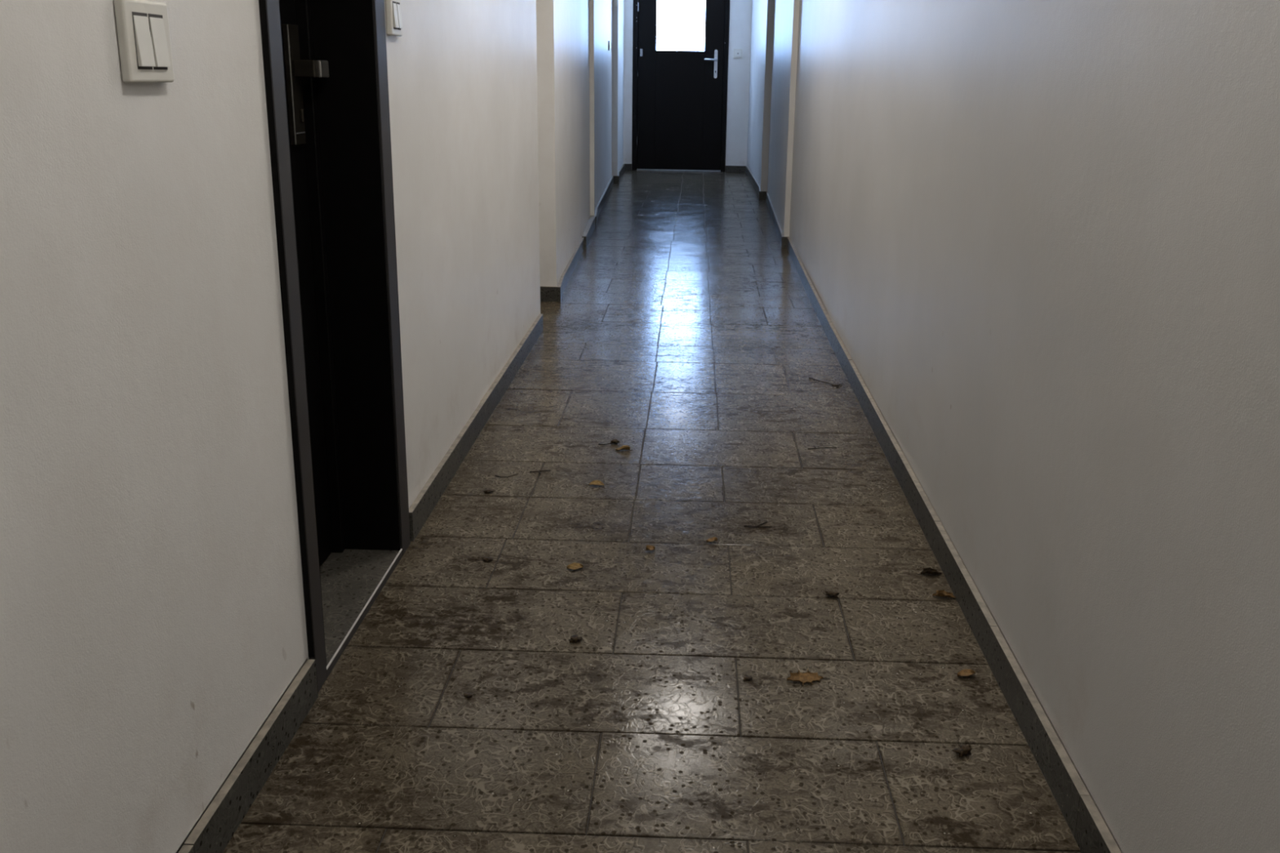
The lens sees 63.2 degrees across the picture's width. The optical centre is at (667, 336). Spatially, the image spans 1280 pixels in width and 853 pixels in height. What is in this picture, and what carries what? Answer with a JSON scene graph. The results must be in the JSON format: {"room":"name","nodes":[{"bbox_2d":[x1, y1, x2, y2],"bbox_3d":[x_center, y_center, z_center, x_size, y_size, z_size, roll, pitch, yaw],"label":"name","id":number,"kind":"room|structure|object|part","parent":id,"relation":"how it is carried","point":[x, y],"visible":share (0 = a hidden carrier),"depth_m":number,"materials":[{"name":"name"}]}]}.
{"room":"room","nodes":[
{"label":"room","id":0,"kind":"room"},
{"bbox_2d":[0,0,624,852],"bbox_3d":[-0.803,-1.505,5.371,0.571,2.500,14.300,1,14,1],"label":"wall","id":1,"kind":"structure","parent":0,"point":[153,622],"depth_m":1.40,"materials":[{"name":"white paint"}]},
{"bbox_2d":[113,0,173,82],"bbox_3d":[-0.633,-0.358,1.265,0.017,0.096,0.106,1,14,1],"label":"light switch","id":2,"kind":"object","parent":1,"relation":"attached to","point":[143,31],"visible":1,"depth_m":1.25,"materials":[{"name":"beige plastic"}]},
{"bbox_2d":[258,0,410,693],"bbox_3d":[-0.728,-0.443,1.949,0.232,2.095,0.631,1,14,1],"label":"doorway","id":3,"kind":"structure","parent":1,"relation":"in","point":[325,61],"depth_m":2.23,"materials":[{"name":"grey metal"}]},
{"bbox_3d":[-0.755,-0.507,2.103,0.011,0.235,0.058,1,14,1],"label":"handle plate","id":4,"kind":"part","parent":3,"relation":"part of","materials":[{"name":"brown metal"}]},
{"bbox_3d":[-0.728,-0.538,2.093,0.043,0.034,0.026,1,14,1],"label":"handle","id":5,"kind":"part","parent":3,"relation":"part of","materials":[{"name":"brown metal"}]},
{"bbox_3d":[-0.708,-0.547,2.128,0.014,0.034,0.048,1,14,1],"label":"lever","id":6,"kind":"part","parent":3,"relation":"part of","materials":[{"name":"silver metal"}]},
{"bbox_2d":[385,0,402,36],"bbox_3d":[-0.601,-0.706,2.292,0.017,0.084,0.084,1,14,1],"label":"light switch","id":7,"kind":"object","parent":1,"relation":"attached to","point":[393,12],"visible":1,"depth_m":2.27,"materials":[{"name":"beige plastic"}]},
{"bbox_2d":[176,164,624,852],"bbox_3d":[-0.714,-0.329,5.660,0.386,0.083,14.299,1,14,1],"label":"baseboard","id":8,"kind":"structure","parent":1,"relation":"attached to","point":[214,830],"depth_m":1.80,"materials":[{"name":"stone"}]},
{"bbox_2d":[608,40,610,50],"bbox_3d":[-0.559,-2.791,9.992,0.017,0.088,0.085,1,14,1],"label":"light switch","id":9,"kind":"object","parent":1,"relation":"attached to","point":[609,42],"visible":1,"depth_m":9.96,"materials":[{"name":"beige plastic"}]},
{"bbox_2d":[613,0,617,6],"bbox_3d":[-0.529,-3.428,10.590,0.033,0.130,0.031,1,14,1],"label":"junction box","id":10,"kind":"object","parent":1,"relation":"attached to","point":[615,1],"visible":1,"depth_m":10.58,"materials":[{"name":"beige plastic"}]},
{"bbox_2d":[222,170,1081,852],"bbox_3d":[0.018,-0.238,5.713,2.350,0.101,14.600,1,14,1],"label":"floor","id":11,"kind":"structure","parent":0,"point":[684,334],"depth_m":2.14,"materials":[{"name":"tile"}]},
{"bbox_2d":[463,692,472,697],"bbox_3d":[-0.364,0.654,1.895,0.018,0.003,0.015,3,14,9],"label":"crumb","id":12,"kind":"object","parent":11,"relation":"on","point":[467,695],"visible":1,"depth_m":1.89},
{"bbox_2d":[481,556,493,561],"bbox_3d":[-0.419,0.520,2.425,0.028,0.006,0.024,-1,14,-9],"label":"crumb","id":13,"kind":"object","parent":11,"relation":"on","point":[490,558],"visible":1,"depth_m":2.42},
{"bbox_2d":[482,488,494,493],"bbox_3d":[-0.486,0.420,2.820,0.032,0.008,0.024,-3,14,-15],"label":"crumb","id":14,"kind":"object","parent":11,"relation":"on","point":[489,491],"visible":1,"depth_m":2.81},
{"bbox_2d":[529,470,550,475],"bbox_3d":[-0.362,0.388,2.960,0.060,0.005,0.027,-3,14,-14],"label":"twig","id":15,"kind":"object","parent":11,"relation":"on","point":[541,470],"visible":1,"depth_m":2.96,"materials":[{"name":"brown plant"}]},
{"bbox_2d":[566,562,583,569],"bbox_3d":[-0.212,0.530,2.390,0.036,0.009,0.024,-10,17,-36],"label":"dry leaf","id":16,"kind":"object","parent":11,"relation":"on","point":[574,566],"visible":1,"depth_m":2.39,"materials":[{"name":"brown plant"}]},
{"bbox_2d":[568,634,582,643],"bbox_3d":[-0.186,0.607,2.086,0.030,0.009,0.024,-6,16,-27],"label":"crumb","id":17,"kind":"object","parent":11,"relation":"on","point":[575,638],"visible":1,"depth_m":2.08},
{"bbox_2d":[585,480,604,485],"bbox_3d":[-0.202,0.408,2.881,0.050,0.010,0.024,8,16,26],"label":"dry leaf","id":18,"kind":"object","parent":11,"relation":"on","point":[595,482],"visible":1,"depth_m":2.88,"materials":[{"name":"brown plant"}]},
{"bbox_2d":[610,439,619,444],"bbox_3d":[-0.163,0.325,3.210,0.031,0.013,0.019,6,15,19],"label":"bud","id":19,"kind":"object","parent":11,"relation":"on","point":[614,441],"visible":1,"depth_m":3.21,"materials":[{"name":"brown plant"}]},
{"bbox_2d":[615,444,632,450],"bbox_3d":[-0.132,0.339,3.153,0.052,0.013,0.020,0,14,-4],"label":"dry leaf","id":20,"kind":"object","parent":11,"relation":"on","point":[624,446],"visible":1,"depth_m":3.15,"materials":[{"name":"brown plant"}]},
{"bbox_2d":[645,545,655,550],"bbox_3d":[-0.041,0.507,2.486,0.021,0.013,0.017,-11,18,-39],"label":"dry leaf","id":21,"kind":"object","parent":11,"relation":"on","point":[647,547],"visible":1,"depth_m":2.49,"materials":[{"name":"brown plant"}]},
{"bbox_2d":[705,537,717,542],"bbox_3d":[0.105,0.498,2.538,0.033,0.010,0.018,-4,15,-18],"label":"dry leaf","id":22,"kind":"object","parent":11,"relation":"on","point":[713,539],"visible":1,"depth_m":2.54,"materials":[{"name":"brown plant"}]},
{"bbox_2d":[742,675,752,679],"bbox_3d":[0.151,0.645,1.962,0.020,0.004,0.014,0,14,-2],"label":"crumb","id":23,"kind":"object","parent":11,"relation":"on","point":[746,677],"visible":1,"depth_m":1.96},
{"bbox_2d":[743,520,772,527],"bbox_3d":[0.227,0.479,2.633,0.068,0.004,0.034,-3,15,-16],"label":"twig","id":24,"kind":"object","parent":11,"relation":"on","point":[766,521],"visible":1,"depth_m":2.63,"materials":[{"name":"brown plant"}]},
{"bbox_2d":[786,668,830,685],"bbox_3d":[0.266,0.643,1.959,0.083,0.012,0.041,-1,14,-6],"label":"oak leaf","id":25,"kind":"object","parent":11,"relation":"on","point":[808,677],"visible":1,"depth_m":1.96,"materials":[{"name":"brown plant"}]},
{"bbox_2d":[807,444,836,449],"bbox_3d":[0.473,0.341,3.204,0.093,0.004,0.030,-1,14,-9],"label":"twig","id":26,"kind":"object","parent":11,"relation":"on","point":[814,445],"visible":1,"depth_m":3.19,"materials":[{"name":"brown plant"}]},
{"bbox_2d":[808,377,842,386],"bbox_3d":[0.582,0.172,3.885,0.140,0.007,0.052,10,17,32],"label":"twig","id":27,"kind":"object","parent":11,"relation":"on","point":[833,385],"visible":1,"depth_m":3.87,"materials":[{"name":"brown plant"}]},
{"bbox_2d":[824,590,839,597],"bbox_3d":[0.361,0.565,2.282,0.038,0.012,0.023,7,15,24],"label":"dry leaf","id":28,"kind":"object","parent":11,"relation":"on","point":[831,593],"visible":1,"depth_m":2.27,"materials":[{"name":"brown plant"}]},
{"bbox_2d":[915,567,942,574],"bbox_3d":[0.602,0.542,2.387,0.059,0.013,0.030,0,14,-4],"label":"oak leaf","id":29,"kind":"object","parent":11,"relation":"on","point":[926,571],"visible":1,"depth_m":2.39,"materials":[{"name":"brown plant"}]},
{"bbox_2d":[932,589,955,598],"bbox_3d":[0.614,0.568,2.283,0.062,0.012,0.030,3,14,10],"label":"oak leaf","id":30,"kind":"object","parent":11,"relation":"on","point":[939,593],"visible":1,"depth_m":2.29,"materials":[{"name":"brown plant"}]},
{"bbox_2d":[951,743,972,757],"bbox_3d":[0.498,0.698,1.752,0.040,0.014,0.025,-7,16,-29],"label":"dry leaf","id":31,"kind":"object","parent":11,"relation":"on","point":[963,750],"visible":1,"depth_m":1.75,"materials":[{"name":"brown plant"}]},
{"bbox_2d":[957,669,975,676],"bbox_3d":[0.570,0.644,1.984,0.038,0.008,0.022,-3,14,-15],"label":"dry leaf","id":32,"kind":"object","parent":11,"relation":"on","point":[964,672],"visible":1,"depth_m":1.99,"materials":[{"name":"brown plant"}]},
{"bbox_2d":[623,0,751,168],"bbox_3d":[0.244,-3.234,12.384,2.250,2.500,0.200,1,14,1],"label":"wall","id":33,"kind":"structure","parent":0,"point":[740,11],"depth_m":12.33,"materials":[{"name":"white paint"}]},
{"bbox_2d":[631,0,729,172],"bbox_3d":[0.151,-3.201,12.307,1.128,2.468,0.150,1,14,1],"label":"door","id":34,"kind":"structure","parent":33,"relation":"in","point":[680,67],"depth_m":12.35,"materials":[{"name":"black paint"}]},
{"bbox_3d":[0.505,-3.254,12.236,0.150,0.025,0.058,1,14,1],"label":"handle","id":35,"kind":"part","parent":34,"relation":"part of","materials":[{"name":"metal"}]},
{"bbox_3d":[0.569,-3.213,12.278,0.039,0.329,0.008,1,14,1],"label":"handle plate","id":36,"kind":"part","parent":34,"relation":"part of","materials":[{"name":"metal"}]},
{"bbox_2d":[637,22,724,170],"bbox_3d":[0.157,-3.262,12.488,1.330,2.500,0.009,1,14,1],"label":"trim","id":37,"kind":"structure","parent":33,"relation":"attached to","point":[724,23],"depth_m":12.78,"materials":[{"name":"black paint"}]},
{"bbox_2d":[624,164,745,172],"bbox_3d":[0.210,-2.032,12.573,1.462,0.076,0.014,1,14,1],"label":"baseboard","id":38,"kind":"structure","parent":33,"relation":"attached to","point":[627,166],"depth_m":12.56,"materials":[{"name":"stone"}]},
{"bbox_2d":[733,48,742,58],"bbox_3d":[0.828,-3.325,12.233,0.104,0.108,0.015,1,14,1],"label":"button","id":39,"kind":"object","parent":33,"relation":"attached to","point":[737,52],"visible":1,"depth_m":12.23,"materials":[{"name":"beige plastic"}]},
{"bbox_2d":[746,0,1279,852],"bbox_3d":[0.959,-1.466,5.329,0.403,2.500,14.300,1,14,1],"label":"wall","id":40,"kind":"structure","parent":0,"point":[1042,237],"depth_m":1.58,"materials":[{"name":"white paint"}]},
{"bbox_2d":[745,165,1122,852],"bbox_3d":[0.770,-0.294,5.625,0.090,0.078,14.300,1,14,1],"label":"baseboard","id":41,"kind":"structure","parent":40,"relation":"attached to","point":[1088,827],"depth_m":2.06,"materials":[{"name":"stone"}]}
]}

